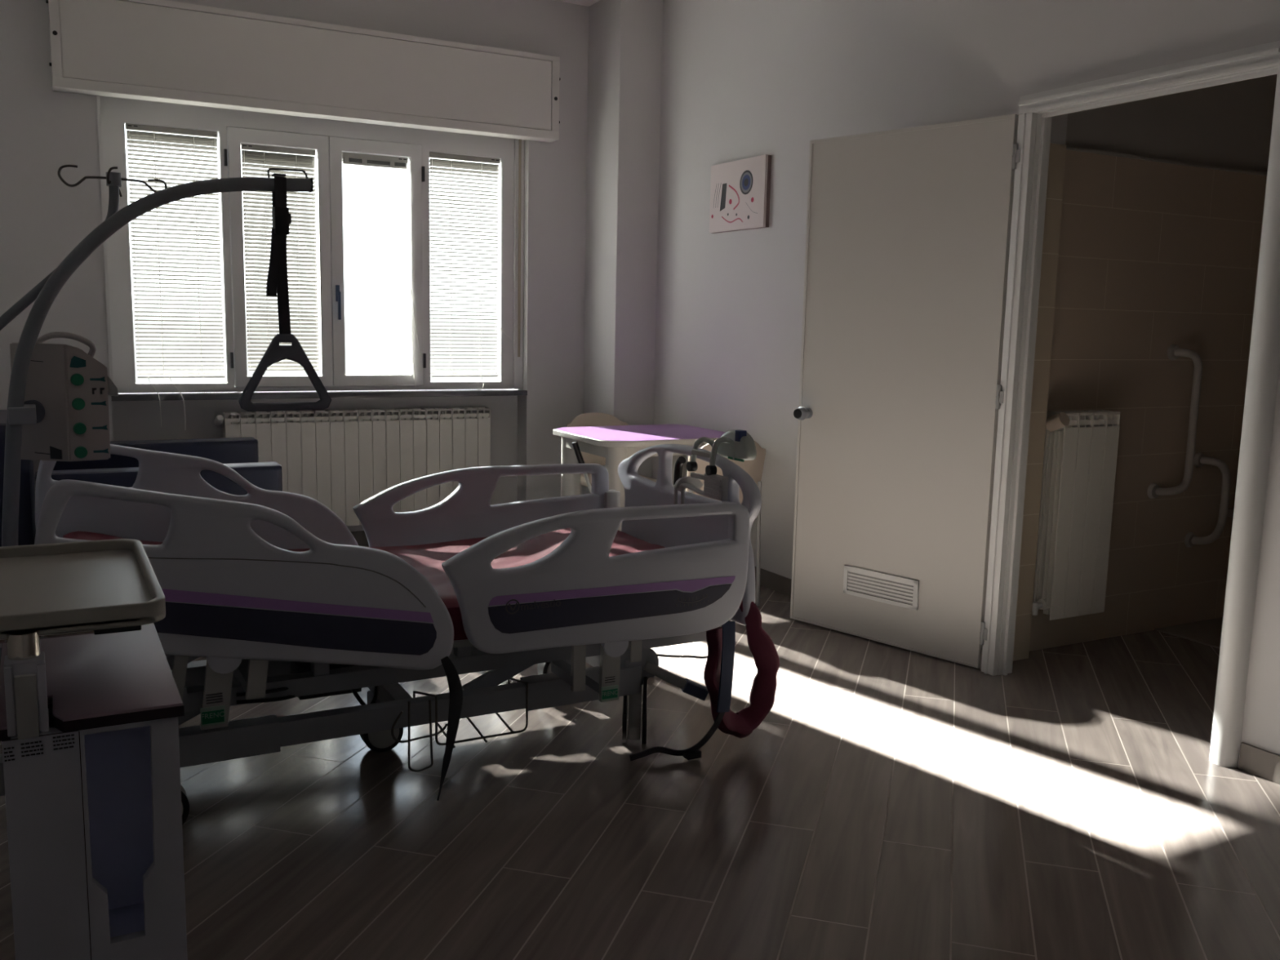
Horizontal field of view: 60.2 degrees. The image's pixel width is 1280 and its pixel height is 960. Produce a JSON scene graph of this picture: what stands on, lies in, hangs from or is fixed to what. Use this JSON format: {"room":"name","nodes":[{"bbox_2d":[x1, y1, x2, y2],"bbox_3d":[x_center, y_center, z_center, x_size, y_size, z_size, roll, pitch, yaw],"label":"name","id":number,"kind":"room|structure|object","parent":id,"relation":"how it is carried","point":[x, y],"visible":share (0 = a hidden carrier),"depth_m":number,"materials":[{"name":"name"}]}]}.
{"room":"hospital room","nodes":[
{"label":"hospital room","id":0,"kind":"room"},
{"bbox_2d":[0,0,588,531],"bbox_3d":[-1.784,-1.172,6.131,3.954,3.155,0.320,-3,9,-28],"label":"wall","id":1,"kind":"structure","parent":0,"point":[43,219],"depth_m":5.98,"materials":[{"name":"paint"}]},
{"bbox_2d":[45,0,560,142],"bbox_3d":[-1.634,-2.143,5.808,2.612,0.460,0.122,-3,9,-28],"label":"box","id":2,"kind":"object","parent":1,"relation":"attached to","point":[158,51],"visible":1,"depth_m":5.68,"materials":[{"name":"white paint"}]},
{"bbox_2d":[517,139,521,356],"bbox_3d":[-0.714,-1.394,6.552,0.016,1.320,0.002,-3,9,-28],"label":"belt","id":3,"kind":"object","parent":2,"relation":"hanging from","point":[520,140],"visible":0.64,"depth_m":6.55,"materials":[{"name":"beige"}]},
{"bbox_2d":[96,94,527,400],"bbox_3d":[-1.691,-1.269,6.057,2.265,1.628,0.172,-3,9,-28],"label":"window","id":4,"kind":"structure","parent":1,"relation":"in","point":[329,138],"depth_m":6.03,"materials":[{"name":"white plastic"}]},
{"bbox_2d":[125,123,225,430],"bbox_3d":[-2.370,-1.029,5.686,0.435,1.534,0.184,-3,9,-28],"label":"blind","id":5,"kind":"object","parent":4,"relation":"attached to","point":[141,135],"visible":0.94,"depth_m":5.72,"materials":[{"name":"grey plastic"}]},
{"bbox_2d":[202,143,319,393],"bbox_3d":[-2.043,-1.123,5.915,0.633,1.304,0.088,-5,10,-37],"label":"blind","id":6,"kind":"object","parent":4,"relation":"attached to","point":[255,157],"visible":0.83,"depth_m":5.97,"materials":[{"name":"grey plastic"}]},
{"bbox_2d":[342,151,421,390],"bbox_3d":[-1.444,-1.158,6.215,0.426,1.300,0.104,-3,9,-28],"label":"blind","id":7,"kind":"object","parent":4,"relation":"attached to","point":[350,158],"visible":1,"depth_m":6.16,"materials":[{"name":"grey plastic"}]},
{"bbox_2d":[429,152,511,391],"bbox_3d":[-0.975,-1.201,6.458,0.497,1.350,0.115,-3,9,-28],"label":"blind","id":8,"kind":"object","parent":4,"relation":"attached to","point":[441,162],"visible":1,"depth_m":6.45,"materials":[{"name":"grey plastic"}]},
{"bbox_2d":[213,407,490,525],"bbox_3d":[-1.593,-0.071,6.306,1.566,0.655,0.156,-3,9,-28],"label":"radiator","id":9,"kind":"object","parent":1,"relation":"attached to","point":[340,460],"visible":0.6,"depth_m":6.27,"materials":[{"name":"metal"}]},
{"bbox_2d":[351,530,368,545],"bbox_3d":[-1.702,0.389,6.075,3.694,0.085,0.580,-3,9,-28],"label":"baseboard","id":10,"kind":"structure","parent":1,"relation":"attached to","point":[360,536],"depth_m":6.43,"materials":[{"name":"brown wood"}]},
{"bbox_2d":[553,0,599,6],"bbox_3d":[0.023,-2.267,2.589,3.904,0.100,7.900,-3,9,-28],"label":"ceiling","id":11,"kind":"structure","parent":0,"point":[584,2],"depth_m":6.41,"materials":[{"name":"paint"}]},
{"bbox_2d":[582,0,662,494],"bbox_3d":[-0.119,-1.204,6.607,0.269,3.155,0.420,-3,9,-28],"label":"wall","id":12,"kind":"structure","parent":0,"point":[624,54],"depth_m":6.42,"materials":[{"name":"paint"}]},
{"bbox_2d":[0,544,1279,959],"bbox_3d":[1.228,0.883,3.736,6.800,0.100,7.900,-3,9,-28],"label":"floor","id":13,"kind":"structure","parent":0,"point":[889,802],"depth_m":2.94,"materials":[{"name":"brown wood"}]},
{"bbox_2d":[0,538,187,959],"bbox_3d":[-1.045,0.611,1.689,0.613,0.924,0.537,-3,9,-28],"label":"bedside table","id":14,"kind":"object","parent":13,"relation":"on","point":[91,704],"visible":1,"depth_m":1.58,"materials":[{"name":"white plastic"}]},
{"bbox_2d":[0,550,165,634],"bbox_3d":[-1.050,0.174,1.639,0.600,0.008,0.500,-3,9,-28],"label":"tray","id":15,"kind":"object","parent":14,"relation":"on","point":[31,580],"depth_m":1.67,"materials":[{"name":"grey plastic"}]},
{"bbox_2d":[0,409,282,546],"bbox_3d":[-2.329,0.124,5.100,1.215,0.860,0.930,-3,9,-28],"label":"armchair","id":16,"kind":"object","parent":13,"relation":"on","point":[241,455],"visible":0.15,"depth_m":4.89,"materials":[{"name":"blue leather"}]},
{"bbox_2d":[0,444,761,825],"bbox_3d":[-0.804,0.327,3.360,2.170,1.020,1.007,-3,9,-28],"label":"hospital bed","id":17,"kind":"object","parent":13,"relation":"on","point":[270,622],"visible":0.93,"depth_m":3.11,"materials":[{"name":"grey plastic"}]},
{"bbox_2d":[0,164,167,330],"bbox_3d":[-1.522,-0.155,2.922,0.545,1.324,0.095,-3,9,-28],"label":"pole","id":18,"kind":"object","parent":17,"relation":"attached to","point":[113,180],"visible":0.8,"depth_m":2.86,"materials":[{"name":"grey metal"}]},
{"bbox_2d":[1,167,313,546],"bbox_3d":[-1.291,-0.176,2.993,0.814,1.355,0.048,-3,9,-28],"label":"pole","id":19,"kind":"object","parent":17,"relation":"attached to","point":[56,281],"visible":0.84,"depth_m":2.84,"materials":[{"name":"grey metal"}]},
{"bbox_2d":[8,332,118,462],"bbox_3d":[-1.531,-0.220,2.939,0.261,0.344,0.216,-3,9,-28],"label":"infusion pump","id":20,"kind":"object","parent":19,"relation":"attached to","point":[64,415],"visible":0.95,"depth_m":2.95,"materials":[{"name":"grey plastic"}]},
{"bbox_2d":[238,173,331,411],"bbox_3d":[-0.999,-0.521,3.097,0.255,0.653,0.048,-3,9,-28],"label":"handle","id":21,"kind":"object","parent":19,"relation":"hanging from","point":[277,286],"visible":0.98,"depth_m":3.09,"materials":[{"name":"grey plastic"}]},
{"bbox_2d":[201,709,224,724],"bbox_3d":[-1.044,0.580,2.703,0.051,0.031,0.001,-3,9,-28],"label":"print","id":22,"kind":"object","parent":17,"relation":"attached to","point":[209,717],"depth_m":2.70,"materials":[{"name":"green"}]},
{"bbox_2d":[205,692,222,703],"bbox_3d":[-1.041,0.534,2.701,0.038,0.023,0.002,-3,9,-28],"label":"print","id":23,"kind":"object","parent":17,"relation":"on","point":[211,697],"depth_m":2.70,"materials":[{"name":"grey"}]},
{"bbox_2d":[62,528,664,639],"bbox_3d":[-0.710,0.275,3.385,1.855,0.244,0.820,-3,9,-28],"label":"mattress","id":24,"kind":"object","parent":17,"relation":"on","point":[427,559],"visible":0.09,"depth_m":3.58,"materials":[{"name":"red plastic"}]},
{"bbox_2d":[436,656,462,800],"bbox_3d":[-0.512,0.664,2.965,0.078,0.390,0.030,-3,9,-28],"label":"strap","id":25,"kind":"object","parent":17,"relation":"hanging from","point":[455,691],"visible":1,"depth_m":2.96,"materials":[{"name":"grey"}]},
{"bbox_2d":[413,677,528,747],"bbox_3d":[-0.489,0.657,3.214,0.302,0.155,0.201,-3,9,-28],"label":"wire basket","id":26,"kind":"object","parent":17,"relation":"on","point":[481,695],"depth_m":3.21,"materials":[{"name":"grey metal"}]},
{"bbox_2d":[604,675,614,683],"bbox_3d":[-0.088,0.583,3.227,0.032,0.016,0.002,-3,9,-28],"label":"print","id":27,"kind":"object","parent":17,"relation":"on","point":[608,679],"depth_m":3.23,"materials":[{"name":"grey"}]},
{"bbox_2d":[602,688,617,699],"bbox_3d":[-0.088,0.626,3.231,0.050,0.027,0.001,-3,9,-28],"label":"print","id":28,"kind":"object","parent":17,"relation":"attached to","point":[607,693],"depth_m":3.23,"materials":[{"name":"green"}]},
{"bbox_2d":[673,456,728,504],"bbox_3d":[0.208,0.030,3.669,0.112,0.184,0.371,-3,9,-28],"label":"control box","id":29,"kind":"object","parent":17,"relation":"hanging from","point":[715,486],"visible":0.81,"depth_m":3.62,"materials":[{"name":"grey plastic"}]},
{"bbox_2d":[629,599,779,760],"bbox_3d":[0.214,0.609,3.425,0.509,0.488,0.104,-4,10,-31],"label":"belt","id":30,"kind":"object","parent":17,"relation":"hanging from","point":[721,641],"visible":0.97,"depth_m":3.44,"materials":[{"name":"red fabric"}]},
{"bbox_2d":[686,429,756,479],"bbox_3d":[0.266,-0.083,3.590,0.138,0.168,0.215,-3,9,-28],"label":"holder","id":31,"kind":"object","parent":17,"relation":"hanging from","point":[738,445],"visible":0.99,"depth_m":3.55,"materials":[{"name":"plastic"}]},
{"bbox_2d":[566,412,656,487],"bbox_3d":[-0.171,0.037,6.240,0.429,0.800,0.462,-3,9,-28],"label":"chair","id":32,"kind":"object","parent":13,"relation":"on","point":[592,419],"visible":0.13,"depth_m":6.36,"materials":[{"name":"beige plastic"}]},
{"bbox_2d":[552,424,725,531],"bbox_3d":[0.029,0.122,5.846,0.828,0.754,0.725,-3,9,-28],"label":"table","id":33,"kind":"object","parent":13,"relation":"on","point":[618,443],"visible":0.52,"depth_m":5.65,"materials":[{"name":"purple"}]},
{"bbox_2d":[571,440,591,493],"bbox_3d":[-0.223,0.153,5.734,0.296,0.720,0.030,-3,9,-28],"label":"stick","id":34,"kind":"object","parent":33,"relation":"attached to","point":[579,455],"visible":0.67,"depth_m":5.63,"materials":[{"name":"grey metal"}]},
{"bbox_2d":[685,440,765,606],"bbox_3d":[0.315,0.184,5.243,0.429,0.815,0.462,-3,9,-28],"label":"chair","id":35,"kind":"object","parent":13,"relation":"on","point":[754,468],"visible":0.16,"depth_m":5.11,"materials":[{"name":"beige wood"}]},
{"bbox_2d":[652,0,1279,763],"bbox_3d":[1.702,-0.734,3.615,0.070,3.155,7.480,-3,9,-28],"label":"wall","id":36,"kind":"structure","parent":0,"point":[741,79],"depth_m":5.30,"materials":[{"name":"paint"}]},
{"bbox_2d":[709,154,771,233],"bbox_3d":[0.506,-1.457,5.662,0.035,0.348,0.508,-3,9,-28],"label":"canvas painting","id":37,"kind":"object","parent":36,"relation":"attached to","point":[740,189],"visible":1,"depth_m":5.62,"materials":[{"name":"white fabric"}]},
{"bbox_2d":[754,565,982,669],"bbox_3d":[0.707,0.521,5.519,0.010,0.085,2.725,-3,9,-28],"label":"baseboard","id":38,"kind":"structure","parent":36,"relation":"attached to","point":[771,580],"depth_m":5.55,"materials":[{"name":"brown wood"}]},
{"bbox_2d":[790,40,1279,768],"bbox_3d":[1.356,-0.315,4.119,0.264,2.168,2.001,-5,10,-36],"label":"door","id":39,"kind":"structure","parent":36,"relation":"in","point":[923,255],"depth_m":4.36,"materials":[{"name":"paint"}]},
{"bbox_2d":[842,564,919,610],"bbox_3d":[1.009,0.450,4.644,0.011,0.123,0.370,-6,11,-43],"label":"vent","id":40,"kind":"object","parent":39,"relation":"attached to","point":[886,588],"depth_m":4.64,"materials":[{"name":"white plastic"}]},
{"bbox_2d":[1238,742,1279,784],"bbox_3d":[2.629,1.072,1.986,0.010,0.085,3.275,-3,9,-28],"label":"baseboard","id":41,"kind":"structure","parent":36,"relation":"attached to","point":[1258,762],"depth_m":3.35,"materials":[{"name":"brown wood"}]},
{"bbox_2d":[1049,113,1067,145],"bbox_3d":[1.506,-1.843,4.169,0.214,1.125,0.170,-3,9,-28],"label":"wall","id":42,"kind":"structure","parent":0,"point":[1059,123],"depth_m":4.20,"materials":[{"name":"paint"}]},
{"bbox_2d":[1029,74,1277,651],"bbox_3d":[2.493,-0.900,4.891,2.110,3.155,0.103,-3,9,-28],"label":"wall","id":43,"kind":"structure","parent":0,"point":[1153,256],"depth_m":4.76,"materials":[{"name":"beige tile"}]},
{"bbox_2d":[1013,142,1066,661],"bbox_3d":[1.473,-0.282,4.393,0.216,2.030,0.173,-3,9,-28],"label":"wall","id":44,"kind":"structure","parent":43,"relation":"attached to","point":[1057,155],"depth_m":4.34,"materials":[{"name":"beige paint"}]},
{"bbox_2d":[1031,409,1120,620],"bbox_3d":[1.767,0.137,4.519,0.373,0.846,0.139,-3,9,-28],"label":"radiator","id":45,"kind":"object","parent":43,"relation":"attached to","point":[1081,448],"visible":0.99,"depth_m":4.48,"materials":[{"name":"metal"}]},
{"bbox_2d":[1066,146,1267,176],"bbox_3d":[2.483,-1.343,4.758,2.010,0.012,0.015,-3,9,-28],"label":"trim","id":46,"kind":"structure","parent":43,"relation":"attached to","point":[1073,148],"depth_m":4.58,"materials":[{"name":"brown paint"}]},
{"bbox_2d":[1147,343,1203,498],"bbox_3d":[2.328,-0.250,4.807,0.208,0.676,0.076,0,8,-7],"label":"grab bar","id":47,"kind":"object","parent":43,"relation":"attached to","point":[1174,352],"visible":1,"depth_m":4.81,"materials":[{"name":"white plastic"}]},
{"bbox_2d":[1154,617,1222,648],"bbox_3d":[3.236,0.764,4.492,1.140,0.006,1.747,-3,9,-28],"label":"floor","id":48,"kind":"structure","parent":43,"relation":"attached to","point":[1207,632],"depth_m":4.96,"materials":[{"name":"tile"}]},
{"bbox_2d":[1184,452,1231,547],"bbox_3d":[2.564,0.094,4.977,0.191,0.436,0.070,1,8,1],"label":"grab bar","id":49,"kind":"object","parent":43,"relation":"attached to","point":[1191,539],"visible":1,"depth_m":4.97,"materials":[{"name":"white plastic"}]},
{"bbox_2d":[1226,507,1234,517],"bbox_3d":[2.851,0.005,5.102,0.370,0.439,0.115,-3,9,-28],"label":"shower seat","id":50,"kind":"object","parent":43,"relation":"attached to","point":[1230,510],"visible":0.02,"depth_m":5.10,"materials":[{"name":"grey"}]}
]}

